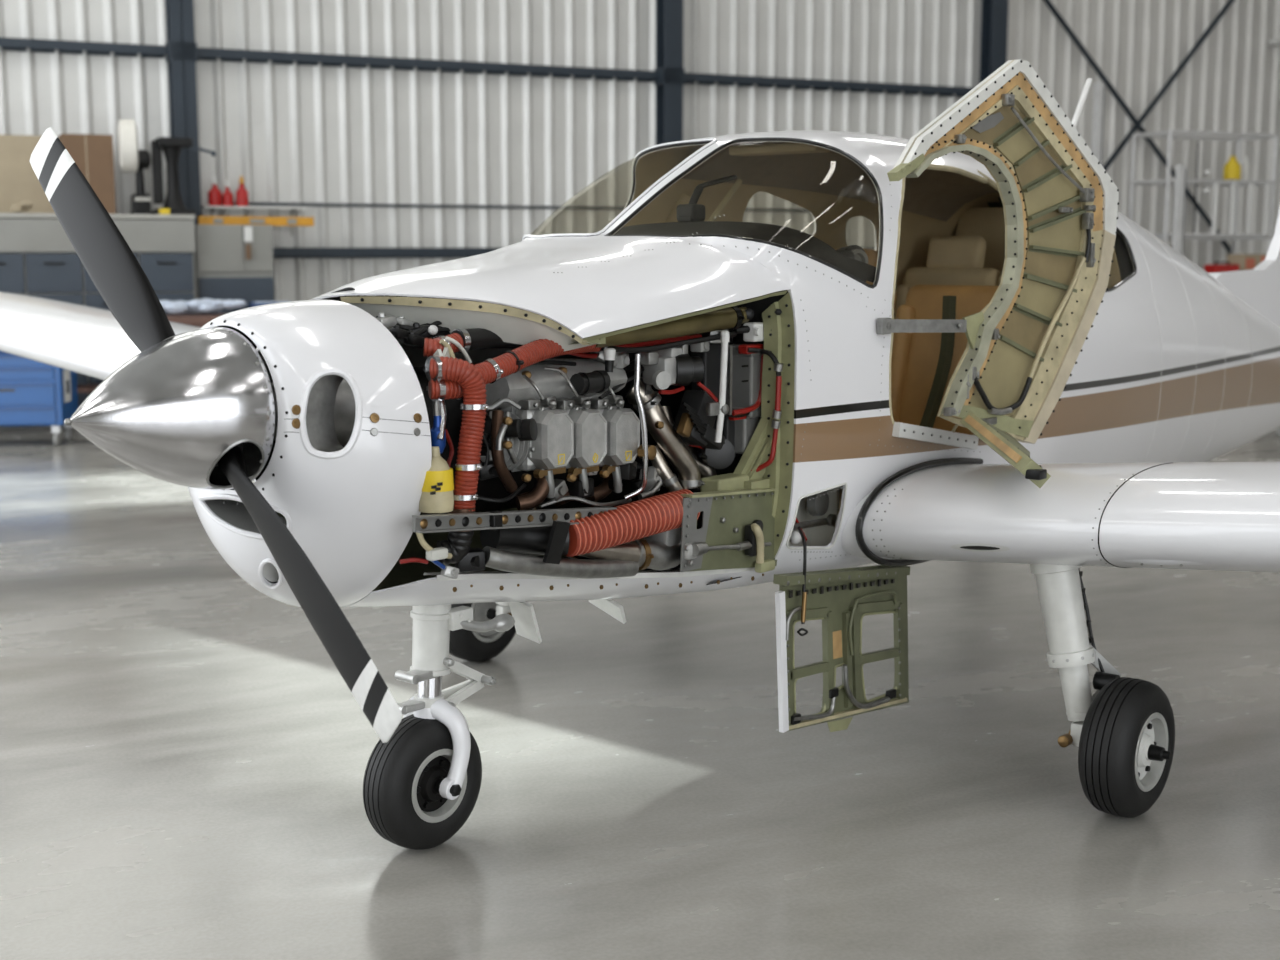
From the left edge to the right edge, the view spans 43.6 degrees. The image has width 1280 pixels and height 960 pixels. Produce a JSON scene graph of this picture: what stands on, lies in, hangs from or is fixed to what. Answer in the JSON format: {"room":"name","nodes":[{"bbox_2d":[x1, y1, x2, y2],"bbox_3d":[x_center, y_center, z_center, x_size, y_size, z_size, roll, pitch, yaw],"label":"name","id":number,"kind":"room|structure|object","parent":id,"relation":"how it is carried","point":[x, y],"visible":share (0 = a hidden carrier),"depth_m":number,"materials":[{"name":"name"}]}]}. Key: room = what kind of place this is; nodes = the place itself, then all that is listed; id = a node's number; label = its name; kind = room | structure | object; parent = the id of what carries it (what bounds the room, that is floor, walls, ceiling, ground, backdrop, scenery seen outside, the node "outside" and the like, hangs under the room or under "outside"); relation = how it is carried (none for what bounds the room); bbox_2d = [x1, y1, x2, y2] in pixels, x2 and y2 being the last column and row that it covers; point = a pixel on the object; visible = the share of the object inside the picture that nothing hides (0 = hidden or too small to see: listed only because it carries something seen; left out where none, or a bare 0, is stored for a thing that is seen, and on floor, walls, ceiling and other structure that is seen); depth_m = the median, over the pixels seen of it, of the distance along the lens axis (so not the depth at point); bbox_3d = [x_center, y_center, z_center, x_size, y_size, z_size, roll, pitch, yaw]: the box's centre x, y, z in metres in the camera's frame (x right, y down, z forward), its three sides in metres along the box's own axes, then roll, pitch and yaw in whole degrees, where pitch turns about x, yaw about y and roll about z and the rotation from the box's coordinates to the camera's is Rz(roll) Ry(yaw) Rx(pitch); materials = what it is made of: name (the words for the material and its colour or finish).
{"room":"aircraft hangar","nodes":[
{"label":"aircraft hangar","id":0,"kind":"room"},
{"bbox_2d":[0,425,1279,959],"bbox_3d":[2.606,1.852,0.473,44.100,0.200,39.800,-4,9,-25],"label":"floor","id":1,"kind":"structure","parent":0,"point":[184,757],"depth_m":5.52,"materials":[{"name":"concrete"}]},
{"bbox_2d":[0,351,77,445],"bbox_3d":[-5.793,-0.787,14.929,0.960,0.910,0.610,-1,8,-5],"label":"tool cart","id":2,"kind":"object","parent":1,"relation":"on","point":[32,393],"visible":0.79,"depth_m":14.67,"materials":[{"name":"blue paint"}]},
{"bbox_2d":[66,380,69,393],"bbox_3d":[-5.322,-0.867,14.883,0.004,0.120,0.100,-1,8,-5],"label":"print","id":3,"kind":"object","parent":2,"relation":"attached to","point":[67,381],"depth_m":14.88,"materials":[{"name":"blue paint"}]},
{"bbox_2d":[0,213,196,426],"bbox_3d":[-6.404,-1.678,16.664,3.420,2.160,0.805,-4,9,-25],"label":"storage cabinet","id":4,"kind":"object","parent":1,"relation":"on","point":[38,258],"visible":0.33,"depth_m":16.51,"materials":[{"name":"grey metal"}]},
{"bbox_2d":[10,201,32,212],"bbox_3d":[-6.349,-2.804,16.431,0.241,0.126,0.137,-8,11,-43],"label":"rag","id":5,"kind":"object","parent":4,"relation":"on","point":[24,206],"visible":0.97,"depth_m":16.39,"materials":[{"name":"beige fabric"}]},
{"bbox_2d":[0,135,54,212],"bbox_3d":[-6.865,-3.183,16.657,1.500,0.820,0.030,-4,9,-25],"label":"board","id":6,"kind":"object","parent":4,"relation":"on","point":[19,182],"visible":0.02,"depth_m":16.80,"materials":[{"name":"beige wood"}]},
{"bbox_2d":[58,134,115,213],"bbox_3d":[-5.850,-3.221,16.915,0.500,0.820,0.505,-4,9,-25],"label":"cardboard box","id":7,"kind":"object","parent":4,"relation":"on","point":[92,153],"visible":0.51,"depth_m":16.71,"materials":[{"name":"brown cardboard"}]},
{"bbox_2d":[118,119,152,213],"bbox_3d":[-5.358,-3.313,16.942,0.334,0.995,0.559,-4,9,-25],"label":"machine","id":8,"kind":"object","parent":4,"relation":"on","point":[131,159],"visible":0.96,"depth_m":16.81,"materials":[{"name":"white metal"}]},
{"bbox_2d":[159,208,169,213],"bbox_3d":[-5.005,-2.826,16.837,0.100,0.060,0.080,-4,9,-25],"label":"box","id":9,"kind":"object","parent":4,"relation":"on","point":[161,211],"visible":1,"depth_m":16.80,"materials":[{"name":"yellow paint"}]},
{"bbox_2d":[151,137,215,214],"bbox_3d":[-4.898,-3.253,17.178,0.650,0.810,0.369,-4,9,-25],"label":"press","id":10,"kind":"object","parent":4,"relation":"on","point":[171,147],"visible":0.95,"depth_m":17.04,"materials":[{"name":"black metal"}]},
{"bbox_2d":[77,314,223,392],"bbox_3d":[-5.333,-1.080,16.175,3.600,1.135,0.700,-4,9,-25],"label":"workbench","id":11,"kind":"object","parent":1,"relation":"on","point":[198,320],"visible":0.02,"depth_m":16.13,"materials":[{"name":"red wood"}]},
{"bbox_2d":[77,384,99,392],"bbox_3d":[-5.354,-0.941,16.241,3.400,0.040,0.550,-4,9,-25],"label":"shelf","id":12,"kind":"object","parent":11,"relation":"attached to","point":[81,388],"depth_m":15.99,"materials":[{"name":"red wood"}]},
{"bbox_2d":[160,298,246,313],"bbox_3d":[-4.528,-1.796,16.489,0.902,0.156,0.370,-4,9,-25],"label":"plastic bag","id":13,"kind":"object","parent":11,"relation":"on","point":[206,304],"visible":0.97,"depth_m":16.38,"materials":[{"name":"white plastic"}]},
{"bbox_2d":[249,301,288,306],"bbox_3d":[-3.857,-1.802,16.745,0.400,0.130,0.300,-4,9,-25],"label":"tray","id":14,"kind":"object","parent":11,"relation":"on","point":[252,303],"visible":0.31,"depth_m":16.64,"materials":[{"name":"blue paint"}]},
{"bbox_2d":[165,0,201,224],"bbox_3d":[-5.040,-4.847,17.556,0.400,8.200,0.320,-4,9,-25],"label":"column","id":15,"kind":"structure","parent":1,"relation":"on","point":[181,57],"depth_m":17.54,"materials":[{"name":"blue metal"}]},
{"bbox_2d":[195,224,274,313],"bbox_3d":[-4.486,-1.762,17.636,0.820,2.070,0.660,-4,9,-25],"label":"tall cabinet","id":16,"kind":"object","parent":1,"relation":"on","point":[233,262],"visible":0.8,"depth_m":17.29,"materials":[{"name":"grey metal"}]},
{"bbox_2d":[198,216,313,225],"bbox_3d":[-4.197,-2.834,17.524,1.250,0.100,0.058,-4,9,-25],"label":"spirit level","id":17,"kind":"object","parent":16,"relation":"on","point":[208,220],"visible":0.89,"depth_m":17.50,"materials":[{"name":"orange metal"}]},
{"bbox_2d":[0,59,1279,849],"bbox_3d":[0.862,-0.599,6.272,10.426,2.999,10.472,-1,8,-5],"label":"airplane","id":18,"kind":"object","parent":1,"relation":"on","point":[680,394],"visible":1,"depth_m":5.04,"materials":[{"name":"paint"}]},
{"bbox_2d":[188,300,431,606],"bbox_3d":[-0.973,-0.051,4.340,0.840,0.865,0.363,7,11,40],"label":"engine cowling","id":19,"kind":"object","parent":18,"relation":"on","point":[340,377],"depth_m":4.13,"materials":[{"name":"metal"}]},
{"bbox_2d":[419,446,453,512],"bbox_3d":[-0.541,-0.003,4.235,0.096,0.170,0.096,7,11,40],"label":"bottle","id":20,"kind":"object","parent":18,"relation":"on","point":[436,482],"depth_m":4.20,"materials":[{"name":"beige plastic"}]},
{"bbox_2d":[430,482,442,494],"bbox_3d":[-0.532,0.022,4.180,0.007,0.029,0.040,7,11,40],"label":"print","id":21,"kind":"object","parent":18,"relation":"attached to","point":[436,488],"depth_m":4.19,"materials":[{"name":"yellow paper"}]},
{"bbox_2d":[707,577,739,584],"bbox_3d":[0.288,0.320,5.160,0.045,0.014,0.198,7,11,40],"label":"outlet","id":22,"kind":"object","parent":18,"relation":"attached to","point":[710,580],"depth_m":5.13,"materials":[{"name":"black paint"}]},
{"bbox_2d":[654,0,684,144],"bbox_3d":[0.371,-5.206,20.053,0.400,8.200,0.320,-4,9,-25],"label":"column","id":23,"kind":"structure","parent":1,"relation":"on","point":[669,13],"depth_m":20.00,"materials":[{"name":"blue metal"}]},
{"bbox_2d":[980,0,1008,82],"bbox_3d":[4.884,-5.506,22.136,0.400,8.200,0.320,-4,9,-25],"label":"column","id":24,"kind":"structure","parent":1,"relation":"on","point":[994,20],"depth_m":21.99,"materials":[{"name":"blue metal"}]},
{"bbox_2d":[1092,82,1104,164],"bbox_3d":[6.104,-3.301,21.556,0.300,4.000,0.300,-4,9,-25],"label":"post","id":25,"kind":"object","parent":1,"relation":"on","point":[1099,89],"visible":0.24,"depth_m":21.31,"materials":[{"name":"white metal"}]},
{"bbox_2d":[1172,164,1186,254],"bbox_3d":[7.041,-2.669,21.029,0.300,2.900,0.300,-4,9,-25],"label":"post","id":26,"kind":"object","parent":1,"relation":"on","point":[1181,171],"visible":0.24,"depth_m":20.88,"materials":[{"name":"white metal"}]},
{"bbox_2d":[1129,130,1278,253],"bbox_3d":[8.000,-3.197,22.845,2.017,3.428,0.778,-4,9,-25],"label":"metal railing","id":27,"kind":"object","parent":1,"relation":"on","point":[1186,134],"visible":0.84,"depth_m":22.55,"materials":[{"name":"white metal"}]},
{"bbox_2d":[1186,179,1274,181],"bbox_3d":[8.210,-4.213,22.529,1.700,0.020,0.260,-4,9,-25],"label":"shelf","id":28,"kind":"object","parent":27,"relation":"attached to","point":[1187,180],"depth_m":22.35,"materials":[{"name":"grey metal"}]},
{"bbox_2d":[1223,156,1240,179],"bbox_3d":[8.374,-4.410,22.623,0.234,0.340,0.240,-4,9,-25],"label":"jug","id":29,"kind":"object","parent":27,"relation":"on","point":[1232,168],"visible":0.95,"depth_m":22.54,"materials":[{"name":"yellow plastic"}]},
{"bbox_2d":[1242,156,1249,179],"bbox_3d":[8.610,-4.426,22.731,0.100,0.340,0.100,-4,9,-25],"label":"bottle","id":30,"kind":"object","parent":27,"relation":"on","point":[1246,165],"visible":0.94,"depth_m":22.70,"materials":[{"name":"white plastic"}]},
{"bbox_2d":[1276,427,1279,436],"bbox_3d":[6.338,-0.818,15.669,1.221,0.760,0.320,-4,9,-25],"label":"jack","id":31,"kind":"object","parent":1,"relation":"on","point":[1277,429],"visible":0.06,"depth_m":15.47,"materials":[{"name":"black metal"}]},
{"bbox_3d":[8.095,-2.068,21.891,1.300,1.465,0.600,-4,9,-25],"label":"side table","id":32,"kind":"object","parent":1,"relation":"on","visible":0},
{"bbox_2d":[1204,261,1238,272],"bbox_3d":[7.878,-2.869,21.674,0.420,0.180,0.220,-4,9,-25],"label":"toolbox","id":33,"kind":"object","parent":32,"relation":"on","point":[1210,268],"visible":0.66,"depth_m":21.59,"materials":[{"name":"red plastic"}]},
{"bbox_2d":[1226,254,1266,270],"bbox_3d":[8.296,-2.946,21.856,0.460,0.280,0.306,-4,9,-25],"label":"carton","id":34,"kind":"object","parent":32,"relation":"on","point":[1245,261],"visible":0.44,"depth_m":21.70,"materials":[{"name":"brown cardboard"}]},
{"bbox_2d":[1245,256,1265,268],"bbox_3d":[8.364,-2.937,21.722,0.370,0.200,0.006,-4,9,-25],"label":"print","id":35,"kind":"object","parent":34,"relation":"attached to","point":[1251,262],"depth_m":21.70,"materials":[{"name":"orange paint"}]},
{"bbox_2d":[0,0,1279,300],"bbox_3d":[0.615,-5.305,20.491,30.100,8.270,0.357,-4,9,-25],"label":"wall","id":36,"kind":"structure","parent":0,"point":[294,133],"depth_m":19.62,"materials":[{"name":"metal"}]},
{"bbox_2d":[0,37,166,57],"bbox_3d":[-7.634,-4.538,16.456,5.380,0.120,0.141,-4,9,-25],"label":"trim","id":37,"kind":"structure","parent":36,"relation":"attached to","point":[6,44],"depth_m":17.18,"materials":[{"name":"blue metal"}]},
{"bbox_2d":[201,206,307,235],"bbox_3d":[-4.357,-2.927,18.098,1.150,0.324,0.340,-4,9,-25],"label":"wall shelf","id":38,"kind":"object","parent":36,"relation":"attached to","point":[212,208],"visible":0.79,"depth_m":17.94,"materials":[{"name":"grey metal"}]},
{"bbox_2d":[208,176,221,205],"bbox_3d":[-4.739,-3.220,17.831,0.146,0.330,0.150,-4,9,-25],"label":"bottle","id":39,"kind":"object","parent":38,"relation":"on","point":[214,195],"visible":0.98,"depth_m":17.79,"materials":[{"name":"red plastic"}]},
{"bbox_2d":[222,179,233,205],"bbox_3d":[-4.612,-3.213,17.892,0.117,0.300,0.120,-4,9,-25],"label":"bottle","id":40,"kind":"object","parent":38,"relation":"on","point":[227,196],"visible":1,"depth_m":17.86,"materials":[{"name":"red plastic"}]},
{"bbox_2d":[236,176,248,205],"bbox_3d":[-4.467,-3.243,17.956,0.136,0.340,0.140,-4,9,-25],"label":"bottle","id":41,"kind":"object","parent":38,"relation":"on","point":[242,197],"visible":0.99,"depth_m":17.92,"materials":[{"name":"red plastic"}]},
{"bbox_2d":[273,248,499,257],"bbox_3d":[-2.364,-2.725,19.200,5.690,0.120,0.141,-4,9,-25],"label":"trim","id":42,"kind":"structure","parent":36,"relation":"attached to","point":[277,252],"depth_m":18.82,"materials":[{"name":"blue metal"}]},
{"bbox_2d":[197,48,658,81],"bbox_3d":[-2.364,-4.887,18.889,5.690,0.120,0.141,-4,9,-25],"label":"wall beam","id":43,"kind":"structure","parent":36,"relation":"attached to","point":[207,54],"depth_m":18.75,"materials":[{"name":"blue metal"}]},
{"bbox_2d":[233,202,808,211],"bbox_3d":[-0.016,-3.429,20.215,10.300,0.036,0.041,-4,9,-25],"label":"trim","id":44,"kind":"structure","parent":36,"relation":"attached to","point":[234,203],"depth_m":19.20,"materials":[{"name":"blue metal"}]},
{"bbox_2d":[685,73,972,96],"bbox_3d":[2.598,-5.217,21.179,4.700,0.120,0.141,-4,9,-25],"label":"beam","id":45,"kind":"structure","parent":36,"relation":"attached to","point":[690,78],"depth_m":21.05,"materials":[{"name":"blue metal"}]},
{"bbox_2d":[1043,0,1230,253],"bbox_3d":[7.663,-4.809,23.579,5.648,5.361,0.061,-4,9,-25],"label":"trim","id":46,"kind":"structure","parent":36,"relation":"attached to","point":[1049,4],"depth_m":23.15,"materials":[{"name":"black metal"}]},
{"bbox_2d":[1103,0,1234,169],"bbox_3d":[7.101,-4.965,23.292,4.412,4.847,0.061,-4,9,-25],"label":"brace","id":47,"kind":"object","parent":36,"relation":"attached to","point":[1194,49],"depth_m":23.48,"materials":[{"name":"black metal"}]},
{"bbox_2d":[1268,39,1279,45],"bbox_3d":[9.978,-6.662,24.420,0.900,0.090,0.150,-4,9,-25],"label":"wall light","id":48,"kind":"object","parent":36,"relation":"attached to","point":[1272,42],"visible":1,"depth_m":24.24,"materials":[{"name":"white plastic"}]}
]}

